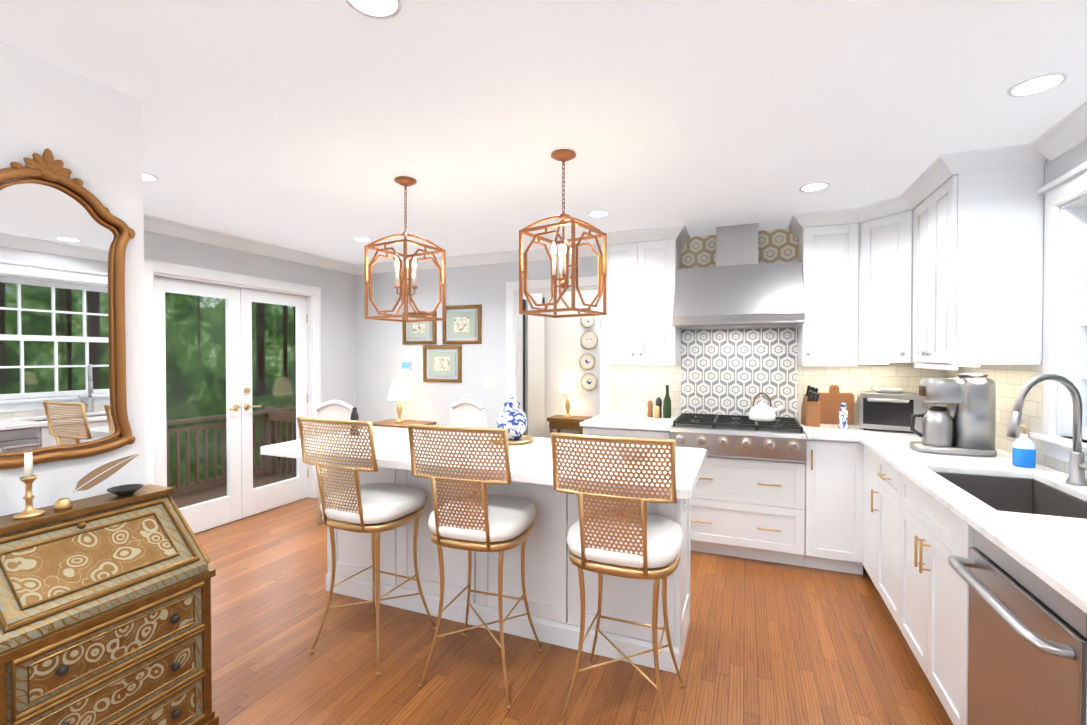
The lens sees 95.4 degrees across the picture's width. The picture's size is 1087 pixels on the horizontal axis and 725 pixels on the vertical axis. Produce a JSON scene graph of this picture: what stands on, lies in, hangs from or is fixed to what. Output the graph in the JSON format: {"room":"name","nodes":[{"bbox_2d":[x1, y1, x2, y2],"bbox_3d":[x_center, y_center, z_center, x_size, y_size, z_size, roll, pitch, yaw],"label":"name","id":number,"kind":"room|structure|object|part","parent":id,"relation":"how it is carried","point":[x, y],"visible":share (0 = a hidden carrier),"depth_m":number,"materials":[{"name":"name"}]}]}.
{"room":"kitchen","nodes":[
{"label":"kitchen","id":0,"kind":"room"},
{"bbox_2d":[0,41,145,515],"bbox_3d":[-3.177,0.205,0.558,2.011,2.420,3.790,0,1,22],"label":"wall","id":1,"kind":"structure","parent":0,"point":[64,239],"depth_m":1.72,"materials":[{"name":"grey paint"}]},
{"bbox_2d":[144,231,356,481],"bbox_3d":[-2.735,0.160,4.099,0.150,2.420,3.100,0,1,22],"label":"wall","id":2,"kind":"structure","parent":0,"point":[338,342],"depth_m":5.06,"materials":[{"name":"grey paint"}]},
{"bbox_2d":[154,276,308,533],"bbox_3d":[-2.623,0.357,4.304,0.103,2.011,1.436,0,1,22],"label":"doors","id":3,"kind":"structure","parent":2,"relation":"in","point":[243,498],"depth_m":4.27,"materials":[{"name":"white wood"}]},
{"bbox_2d":[144,259,320,497],"bbox_3d":[-2.638,0.307,4.310,0.170,2.120,1.620,0,1,22],"label":"door frame","id":4,"kind":"structure","parent":2,"relation":"attached to","point":[153,268],"depth_m":4.02,"materials":[{"name":"white wood"}]},
{"bbox_2d":[143,214,358,274],"bbox_3d":[-2.626,-1.002,4.040,0.085,0.095,3.100,0,1,22],"label":"crown molding","id":5,"kind":"structure","parent":2,"relation":"attached to","point":[151,224],"depth_m":4.17,"materials":[{"name":"white wood"}]},
{"bbox_2d":[356,255,600,434],"bbox_3d":[0.412,0.154,4.568,5.620,2.420,0.150,0,1,22],"label":"wall","id":6,"kind":"structure","parent":0,"point":[383,351],"depth_m":5.10,"materials":[{"name":"grey paint"}]},
{"bbox_2d":[401,361,411,370],"bbox_3d":[-1.454,0.036,5.235,0.120,0.100,0.022,0,1,22],"label":"thermostat","id":7,"kind":"object","parent":6,"relation":"attached to","point":[405,365],"visible":0.96,"depth_m":5.22,"materials":[{"name":"white"}]},
{"bbox_2d":[402,311,436,344],"bbox_3d":[-1.302,-0.358,5.165,0.420,0.340,0.028,0,1,22],"label":"picture","id":8,"kind":"object","parent":6,"relation":"attached to","point":[419,329],"visible":0.81,"depth_m":5.16,"materials":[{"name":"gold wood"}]},
{"bbox_2d":[423,345,461,382],"bbox_3d":[-1.043,0.013,5.064,0.460,0.380,0.028,0,1,22],"label":"picture","id":9,"kind":"object","parent":6,"relation":"attached to","point":[441,363],"visible":1,"depth_m":5.06,"materials":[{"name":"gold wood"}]},
{"bbox_2d":[442,304,481,343],"bbox_3d":[-0.825,-0.381,4.970,0.450,0.390,0.028,0,1,22],"label":"picture","id":10,"kind":"object","parent":6,"relation":"attached to","point":[461,324],"visible":0.92,"depth_m":4.96,"materials":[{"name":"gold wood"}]},
{"bbox_2d":[355,243,600,274],"bbox_3d":[-0.714,-1.013,4.887,2.805,0.095,0.085,0,1,22],"label":"crown molding","id":11,"kind":"structure","parent":6,"relation":"attached to","point":[535,254],"depth_m":4.84,"materials":[{"name":"white wood"}]},
{"bbox_2d":[483,377,495,388],"bbox_3d":[-0.535,0.200,4.868,0.140,0.120,0.010,0,1,22],"label":"switch plate","id":12,"kind":"object","parent":6,"relation":"attached to","point":[489,382],"visible":1,"depth_m":4.87,"materials":[{"name":"beige plastic"}]},
{"bbox_2d":[506,276,609,414],"bbox_3d":[0.144,0.293,4.668,1.030,2.140,0.170,0,1,22],"label":"door frame","id":13,"kind":"structure","parent":6,"relation":"attached to","point":[514,352],"depth_m":4.75,"materials":[{"name":"white wood"}]},
{"bbox_2d":[600,227,683,362],"bbox_3d":[0.816,-0.530,4.121,0.600,1.040,0.351,0,1,22],"label":"upper cabinet","id":14,"kind":"object","parent":6,"relation":"attached to","point":[643,264],"depth_m":3.95,"materials":[{"name":"white wood"}]},
{"bbox_2d":[672,223,804,329],"bbox_3d":[1.452,-0.654,3.720,0.868,0.778,0.598,0,1,22],"label":"range hood","id":15,"kind":"object","parent":6,"relation":"attached to","point":[738,286],"visible":1,"depth_m":3.58,"materials":[{"name":"silver metal"}]},
{"bbox_2d":[610,228,941,424],"bbox_3d":[1.683,-0.288,3.958,2.490,1.520,0.006,0,1,22],"label":"backsplash","id":16,"kind":"structure","parent":6,"relation":"attached to","point":[727,371],"depth_m":3.99,"materials":[{"name":"tile"}]},
{"bbox_2d":[796,209,847,362],"bbox_3d":[2.087,-0.523,3.574,0.407,1.040,0.403,0,1,22],"label":"upper cabinet","id":17,"kind":"object","parent":6,"relation":"attached to","point":[822,236],"depth_m":3.46,"materials":[{"name":"white wood"}]},
{"bbox_2d":[848,193,903,366],"bbox_3d":[2.412,-0.520,3.301,0.660,1.040,0.661,0,1,22],"label":"upper cabinet","id":18,"kind":"object","parent":6,"relation":"attached to","point":[875,230],"depth_m":3.27,"materials":[{"name":"white wood"}]},
{"bbox_2d":[858,362,888,363],"bbox_3d":[2.152,0.004,3.516,0.505,0.010,0.030,0,1,22],"label":"under-cabinet light strip","id":19,"kind":"object","parent":18,"relation":"attached to","point":[888,363],"depth_m":3.45,"materials":[{"name":"white plastic"}]},
{"bbox_2d":[531,293,546,437],"bbox_3d":[-0.226,0.143,5.412,0.100,2.420,0.930,0,1,22],"label":"wall","id":20,"kind":"structure","parent":0,"point":[544,295],"depth_m":5.84,"materials":[{"name":"white paint"}]},
{"bbox_2d":[523,294,544,437],"bbox_3d":[-0.143,0.298,5.440,0.036,2.110,0.820,0,1,22],"label":"door frame","id":21,"kind":"structure","parent":20,"relation":"attached to","point":[534,368],"depth_m":5.49,"materials":[{"name":"grey wood"}]},
{"bbox_2d":[0,0,1086,263],"bbox_3d":[-0.672,-1.072,1.900,5.620,0.100,8.200,0,1,22],"label":"ceiling","id":22,"kind":"structure","parent":0,"point":[314,126],"depth_m":1.95,"materials":[{"name":"white paint"}]},
{"bbox_2d":[143,172,157,180],"bbox_3d":[-2.224,-1.029,2.730,0.155,0.005,0.155,0,1,16],"label":"recessed light","id":23,"kind":"object","parent":22,"relation":"in","point":[146,176],"depth_m":2.75,"materials":[{"name":"white plastic"}]},
{"bbox_2d":[353,237,371,241],"bbox_3d":[-1.542,-1.048,4.212,0.155,0.005,0.155,0,1,16],"label":"recessed light","id":24,"kind":"object","parent":22,"relation":"in","point":[362,239],"depth_m":4.21,"materials":[{"name":"white plastic"}]},
{"bbox_2d":[345,0,401,18],"bbox_3d":[-0.476,-1.012,1.378,0.155,0.005,0.155,0,1,-2],"label":"recessed light","id":25,"kind":"object","parent":22,"relation":"in","point":[381,9],"depth_m":1.41,"materials":[{"name":"white plastic"}]},
{"bbox_2d":[364,176,445,321],"bbox_3d":[-0.781,-0.637,2.804,0.313,0.790,0.313,0,1,30],"label":"pendant light","id":26,"kind":"object","parent":22,"relation":"hanging from","point":[405,181],"visible":1,"depth_m":2.77,"materials":[{"name":"gold metal"}]},
{"bbox_2d":[519,149,606,317],"bbox_3d":[0.099,-0.633,2.444,0.313,0.790,0.313,1,1,35],"label":"pendant light","id":27,"kind":"object","parent":22,"relation":"hanging from","point":[563,156],"visible":1,"depth_m":2.42,"materials":[{"name":"gold metal"}]},
{"bbox_2d":[587,210,609,216],"bbox_3d":[0.385,-1.038,3.456,0.155,0.005,0.155,0,1,16],"label":"recessed light","id":28,"kind":"object","parent":22,"relation":"in","point":[598,213],"depth_m":3.44,"materials":[{"name":"white"}]},
{"bbox_2d":[799,182,828,191],"bbox_3d":[1.593,-1.031,2.909,0.155,0.005,0.155,0,1,16],"label":"recessed light","id":29,"kind":"object","parent":22,"relation":"in","point":[816,186],"depth_m":2.91,"materials":[{"name":"white plastic"}]},
{"bbox_2d":[1008,72,1066,96],"bbox_3d":[1.810,-1.017,1.815,0.155,0.005,0.155,0,1,16],"label":"recessed light","id":30,"kind":"object","parent":22,"relation":"in","point":[1041,83],"depth_m":1.81,"materials":[{"name":"white plastic"}]},
{"bbox_2d":[547,290,598,438],"bbox_3d":[0.661,0.140,5.638,1.570,2.420,0.100,0,1,22],"label":"wall","id":31,"kind":"structure","parent":0,"point":[565,350],"depth_m":5.73,"materials":[{"name":"white paint"}]},
{"bbox_2d":[579,353,594,369],"bbox_3d":[0.500,-0.009,5.626,0.190,0.187,0.018,0,1,22],"label":"plate","id":32,"kind":"object","parent":31,"relation":"attached to","point":[587,361],"depth_m":5.63,"materials":[{"name":"beige ceramic"}]},
{"bbox_2d":[580,313,594,327],"bbox_3d":[0.500,-0.479,5.620,0.170,0.167,0.018,0,1,22],"label":"plate","id":33,"kind":"object","parent":31,"relation":"attached to","point":[586,321],"depth_m":5.62,"materials":[{"name":"beige ceramic"}]},
{"bbox_2d":[580,373,596,390],"bbox_3d":[0.518,0.221,5.621,0.200,0.197,0.018,0,1,22],"label":"plate","id":34,"kind":"object","parent":31,"relation":"attached to","point":[588,381],"depth_m":5.62,"materials":[{"name":"beige ceramic"}]},
{"bbox_2d":[580,331,597,349],"bbox_3d":[0.518,-0.249,5.615,0.210,0.207,0.018,0,1,22],"label":"plate","id":35,"kind":"object","parent":31,"relation":"attached to","point":[588,341],"depth_m":5.62,"materials":[{"name":"beige ceramic"}]},
{"bbox_2d":[194,494,953,724],"bbox_3d":[-0.691,1.448,1.886,5.620,0.100,8.100,0,1,22],"label":"floor","id":36,"kind":"structure","parent":0,"point":[769,643],"depth_m":2.32,"materials":[{"name":"brown wood"}]},
{"bbox_2d":[0,484,218,724],"bbox_3d":[-1.483,0.943,1.615,0.404,0.917,0.600,0,1,22],"label":"secretary desk","id":37,"kind":"object","parent":36,"relation":"on","point":[105,609],"visible":1,"depth_m":1.56,"materials":[{"name":"brown wood"}]},
{"bbox_2d":[13,450,44,518],"bbox_3d":[-1.628,0.381,1.564,0.072,0.208,0.070,0,1,22],"label":"candle","id":38,"kind":"object","parent":37,"relation":"on","point":[28,478],"visible":1,"depth_m":1.56,"materials":[{"name":"gold metal"}]},
{"bbox_2d":[53,451,144,510],"bbox_3d":[-1.549,0.407,1.730,0.048,0.152,0.254,0,1,22],"label":"feather","id":39,"kind":"object","parent":37,"relation":"on","point":[96,476],"visible":1,"depth_m":1.71,"materials":[{"name":"feather"},{"name":"brushed gold"}]},
{"bbox_2d":[107,484,143,495],"bbox_3d":[-1.525,0.469,1.804,0.104,0.026,0.102,0,1,22],"label":"bowl","id":40,"kind":"object","parent":37,"relation":"on","point":[126,490],"visible":1,"depth_m":1.80,"materials":[{"name":"black ceramic"}]},
{"bbox_2d":[315,400,352,523],"bbox_3d":[-1.674,0.837,4.324,0.444,1.060,0.502,0,1,12],"label":"chair","id":41,"kind":"object","parent":36,"relation":"on","point":[336,409],"visible":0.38,"depth_m":4.11,"materials":[{"name":"white fabric"}]},
{"bbox_2d":[297,417,435,676],"bbox_3d":[-0.857,0.820,2.438,0.457,1.142,0.516,0,1,22],"label":"stool","id":42,"kind":"object","parent":36,"relation":"on","point":[374,509],"visible":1,"depth_m":2.28,"materials":[{"name":"gold metal"}]},
{"bbox_2d":[372,419,435,429],"bbox_3d":[-1.437,0.984,5.011,0.570,0.750,0.390,0,1,22],"label":"side table","id":43,"kind":"object","parent":36,"relation":"on","point":[388,423],"visible":0.1,"depth_m":4.94,"materials":[{"name":"brown wood"}]},
{"bbox_2d":[388,381,410,422],"bbox_3d":[-1.469,0.397,5.043,0.230,0.420,0.230,0,1,22],"label":"light","id":44,"kind":"object","parent":43,"relation":"on","point":[399,390],"visible":1,"depth_m":4.98,"materials":[{"name":"white fabric"}]},
{"bbox_2d":[450,399,486,433],"bbox_3d":[-0.522,0.836,4.393,0.444,1.060,0.502,0,1,32],"label":"chair","id":45,"kind":"object","parent":36,"relation":"on","point":[468,413],"visible":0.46,"depth_m":4.20,"materials":[{"name":"white paint"}]},
{"bbox_2d":[407,424,542,709],"bbox_3d":[-0.276,0.823,2.213,0.471,1.142,0.522,0,1,22],"label":"stool","id":46,"kind":"object","parent":36,"relation":"on","point":[482,521],"visible":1,"depth_m":2.04,"materials":[{"name":"gold metal"}]},
{"bbox_2d":[326,462,690,672],"bbox_3d":[-0.267,0.942,2.819,2.095,0.889,0.480,0,1,22],"label":"kitchen island","id":47,"kind":"object","parent":36,"relation":"on","point":[552,585],"visible":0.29,"depth_m":2.49,"materials":[{"name":"white wood"}]},
{"bbox_2d":[260,426,706,498],"bbox_3d":[-0.338,0.478,2.658,2.260,0.040,0.880,0,1,22],"label":"island countertop","id":48,"kind":"structure","parent":47,"relation":"on","point":[531,462],"depth_m":2.41,"materials":[{"name":"stone"}]},
{"bbox_2d":[350,407,358,434],"bbox_3d":[-1.183,0.364,3.100,0.056,0.175,0.056,0,1,22],"label":"pepper mill","id":49,"kind":"object","parent":48,"relation":"on","point":[354,415],"visible":0.52,"depth_m":3.08,"materials":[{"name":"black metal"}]},
{"bbox_2d":[489,395,533,444],"bbox_3d":[-0.182,0.321,2.852,0.260,0.268,0.260,0,1,22],"label":"jar","id":50,"kind":"object","parent":48,"relation":"on","point":[511,418],"visible":0.85,"depth_m":2.79,"materials":[{"name":"blue ceramic"}]},
{"bbox_2d":[611,442,653,458],"bbox_3d":[0.434,0.428,2.407,0.210,0.065,0.210,0,1,22],"label":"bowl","id":51,"kind":"object","parent":48,"relation":"on","point":[630,449],"depth_m":2.36,"materials":[{"name":"white ceramic"}]},
{"bbox_2d":[547,415,591,439],"bbox_3d":[0.294,0.982,5.545,0.430,0.740,0.310,0,1,22],"label":"console table","id":52,"kind":"object","parent":36,"relation":"on","point":[558,422],"visible":0.52,"depth_m":5.43,"materials":[{"name":"brown wood"}]},
{"bbox_2d":[559,372,576,416],"bbox_3d":[0.273,0.361,5.551,0.200,0.500,0.200,0,1,22],"label":"lamp","id":53,"kind":"object","parent":52,"relation":"on","point":[567,385],"visible":1,"depth_m":5.49,"materials":[{"name":"white fabric"}]},
{"bbox_2d":[550,432,684,724],"bbox_3d":[0.321,0.826,1.966,0.452,1.142,0.515,0,1,22],"label":"stool","id":54,"kind":"object","parent":36,"relation":"on","point":[631,543],"visible":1,"depth_m":1.80,"materials":[{"name":"gold metal"}]},
{"bbox_2d":[583,427,669,445],"bbox_3d":[0.732,0.932,4.019,0.665,0.880,0.638,0,1,22],"label":"base cabinet","id":55,"kind":"object","parent":36,"relation":"on","point":[598,431],"depth_m":3.72,"materials":[{"name":"white"}]},
{"bbox_2d":[580,414,676,430],"bbox_3d":[0.718,0.476,3.999,0.681,0.030,0.661,0,1,22],"label":"countertop","id":56,"kind":"structure","parent":55,"relation":"on","point":[621,421],"depth_m":3.80,"materials":[{"name":"stone"}]},
{"bbox_2d":[632,385,675,420],"bbox_3d":[0.904,0.320,4.029,0.320,0.280,0.200,0,1,22],"label":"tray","id":57,"kind":"object","parent":56,"relation":"on","point":[658,416],"visible":1,"depth_m":4.00,"materials":[{"name":"white ceramic"}]},
{"bbox_2d":[690,456,806,566],"bbox_3d":[1.417,1.018,3.740,0.933,0.715,0.638,0,1,22],"label":"base cabinet","id":58,"kind":"object","parent":36,"relation":"on","point":[742,508],"depth_m":3.40,"materials":[{"name":"white wood"}]},
{"bbox_2d":[670,413,805,462],"bbox_3d":[1.425,0.540,3.669,0.866,0.228,0.733,0,1,22],"label":"gas rangetop","id":59,"kind":"object","parent":58,"relation":"in","point":[781,439],"visible":0.92,"depth_m":3.40,"materials":[{"name":"silver metal"}]},
{"bbox_2d":[749,392,782,421],"bbox_3d":[1.637,0.322,3.643,0.233,0.207,0.184,0,1,22],"label":"kettle","id":60,"kind":"object","parent":59,"relation":"on","point":[762,411],"visible":1,"depth_m":3.60,"materials":[{"name":"white ceramic"}]},
{"bbox_2d":[806,438,854,572],"bbox_3d":[2.009,0.938,3.497,0.342,0.880,0.638,0,1,22],"label":"base cabinet","id":61,"kind":"object","parent":36,"relation":"on","point":[847,507],"depth_m":3.22,"materials":[{"name":"white wood"}]},
{"bbox_2d":[799,422,851,441],"bbox_3d":[1.972,0.483,3.487,0.271,0.030,0.661,0,1,22],"label":"countertop","id":62,"kind":"structure","parent":61,"relation":"on","point":[832,432],"depth_m":3.28,"materials":[{"name":"stone"}]},
{"bbox_2d":[801,385,819,426],"bbox_3d":[1.972,0.316,3.646,0.090,0.299,0.181,0,1,14],"label":"knife block","id":63,"kind":"object","parent":62,"relation":"on","point":[810,412],"visible":1,"depth_m":3.60,"materials":[{"name":"brown wood"}]},
{"bbox_2d":[851,442,878,584],"bbox_3d":[2.220,0.947,2.846,0.657,0.880,0.448,0,1,22],"label":"base cabinet","id":64,"kind":"object","parent":36,"relation":"on","point":[865,553],"depth_m":3.05,"materials":[{"name":"white wood"}]},
{"bbox_2d":[844,425,1086,613],"bbox_3d":[1.773,0.621,1.771,0.661,0.262,3.991,0,1,22],"label":"countertop","id":65,"kind":"structure","parent":64,"relation":"on","point":[1034,521],"depth_m":1.96,"materials":[{"name":"stone"}]},
{"bbox_2d":[818,385,853,424],"bbox_3d":[2.181,0.317,3.718,0.260,0.299,0.062,0,1,22],"label":"cutting board","id":66,"kind":"object","parent":65,"relation":"on","point":[832,399],"visible":0.88,"depth_m":3.71,"materials":[{"name":"brown wood"}]},
{"bbox_2d":[838,402,848,428],"bbox_3d":[2.127,0.374,3.507,0.064,0.185,0.062,0,1,22],"label":"figurine","id":67,"kind":"object","parent":65,"relation":"on","point":[843,417],"visible":1,"depth_m":3.49,"materials":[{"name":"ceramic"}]},
{"bbox_2d":[860,388,936,432],"bbox_3d":[2.438,0.325,3.410,0.420,0.285,0.346,1,1,36],"label":"toaster oven","id":68,"kind":"object","parent":65,"relation":"on","point":[893,409],"visible":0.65,"depth_m":3.33,"materials":[{"name":"silver metal"}]},
{"bbox_2d":[910,373,996,456],"bbox_3d":[2.183,0.268,2.651,0.359,0.420,0.228,0,1,22],"label":"coffee maker","id":69,"kind":"object","parent":65,"relation":"on","point":[965,425],"visible":1,"depth_m":2.57,"materials":[{"name":"silver metal"}]},
{"bbox_2d":[1012,425,1035,467],"bbox_3d":[2.226,0.384,2.300,0.084,0.195,0.072,0,1,22],"label":"soap bottle","id":70,"kind":"object","parent":65,"relation":"on","point":[1023,450],"visible":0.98,"depth_m":2.27,"materials":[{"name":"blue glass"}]},
{"bbox_2d":[1006,374,1086,485],"bbox_3d":[2.002,0.265,1.970,0.294,0.442,0.158,0,1,22],"label":"faucet","id":71,"kind":"object","parent":65,"relation":"on","point":[1077,468],"visible":1,"depth_m":1.96,"materials":[{"name":"silver metal"}]},
{"bbox_2d":[899,527,974,724],"bbox_3d":[1.858,1.099,1.909,0.617,0.600,0.780,0,1,22],"label":"base cabinet","id":72,"kind":"object","parent":36,"relation":"on","point":[934,598],"depth_m":1.92,"materials":[{"name":"white wood"}]},
{"bbox_2d":[875,457,1024,626],"bbox_3d":[2.079,0.952,2.449,0.617,0.880,0.506,0,1,22],"label":"base cabinet","id":73,"kind":"object","parent":36,"relation":"on","point":[902,503],"depth_m":2.43,"materials":[{"name":"white wood"}]},
{"bbox_2d":[948,529,1086,724],"bbox_3d":[1.538,0.970,1.282,0.661,0.872,0.590,0,1,22],"label":"dishwasher","id":74,"kind":"object","parent":36,"relation":"on","point":[1027,657],"visible":0.77,"depth_m":1.33,"materials":[{"name":"silver metal"}]},
{"bbox_2d":[1042,140,1086,442],"bbox_3d":[1.611,0.209,0.275,0.150,2.420,6.890,0,1,22],"label":"wall","id":75,"kind":"structure","parent":0,"point":[1073,158],"depth_m":2.24,"materials":[{"name":"grey paint"}]},
{"bbox_2d":[904,143,1046,366],"bbox_3d":[2.351,-0.508,2.813,0.403,1.052,0.814,0,1,22],"label":"upper cabinet","id":76,"kind":"object","parent":75,"relation":"attached to","point":[937,264],"depth_m":2.45,"materials":[{"name":"white wood"}]},
{"bbox_3d":[2.328,0.013,2.850,0.030,0.010,0.775,0,1,22],"label":"under-cabinet light strip","id":77,"kind":"part","parent":76,"relation":"part of","materials":[{"name":"white plastic"}]},
{"bbox_2d":[942,361,1086,480],"bbox_3d":[2.086,0.248,1.643,0.006,0.495,4.000,0,1,22],"label":"backsplash","id":78,"kind":"structure","parent":75,"relation":"attached to","point":[1008,379],"depth_m":2.61,"materials":[{"name":"tile"}]},
{"bbox_2d":[1030,161,1086,463],"bbox_3d":[2.192,-0.188,1.756,0.200,1.255,1.240,0,1,22],"label":"window","id":79,"kind":"structure","parent":75,"relation":"in","point":[1065,335],"depth_m":2.23,"materials":[{"name":"white wood"}]},
{"bbox_2d":[1030,101,1086,160],"bbox_3d":[1.288,-0.948,-0.220,0.085,0.095,5.455,0,1,22],"label":"crown molding","id":80,"kind":"structure","parent":75,"relation":"attached to","point":[1066,134],"depth_m":2.13,"materials":[{"name":"white wood"}]},
{"label":"outside","id":81,"kind":"structure","parent":0,"visible":0},
{"bbox_2d":[166,406,295,507],"bbox_3d":[-3.947,1.234,5.375,3.050,1.120,7.000,0,1,22],"label":"deck","id":82,"kind":"object","parent":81,"point":[182,490],"depth_m":6.64,"materials":[{"name":"brown wood"}]},
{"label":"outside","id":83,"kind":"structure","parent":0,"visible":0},
{"bbox_2d":[165,292,295,403],"bbox_3d":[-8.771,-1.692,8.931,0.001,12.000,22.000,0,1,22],"label":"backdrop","id":84,"kind":"structure","parent":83,"point":[204,391],"depth_m":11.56,"materials":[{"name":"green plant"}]},
{"bbox_2d":[166,393,295,485],"bbox_3d":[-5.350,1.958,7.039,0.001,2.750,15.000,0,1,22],"label":"hedge","id":85,"kind":"object","parent":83,"point":[193,407],"depth_m":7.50,"materials":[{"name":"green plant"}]}
]}

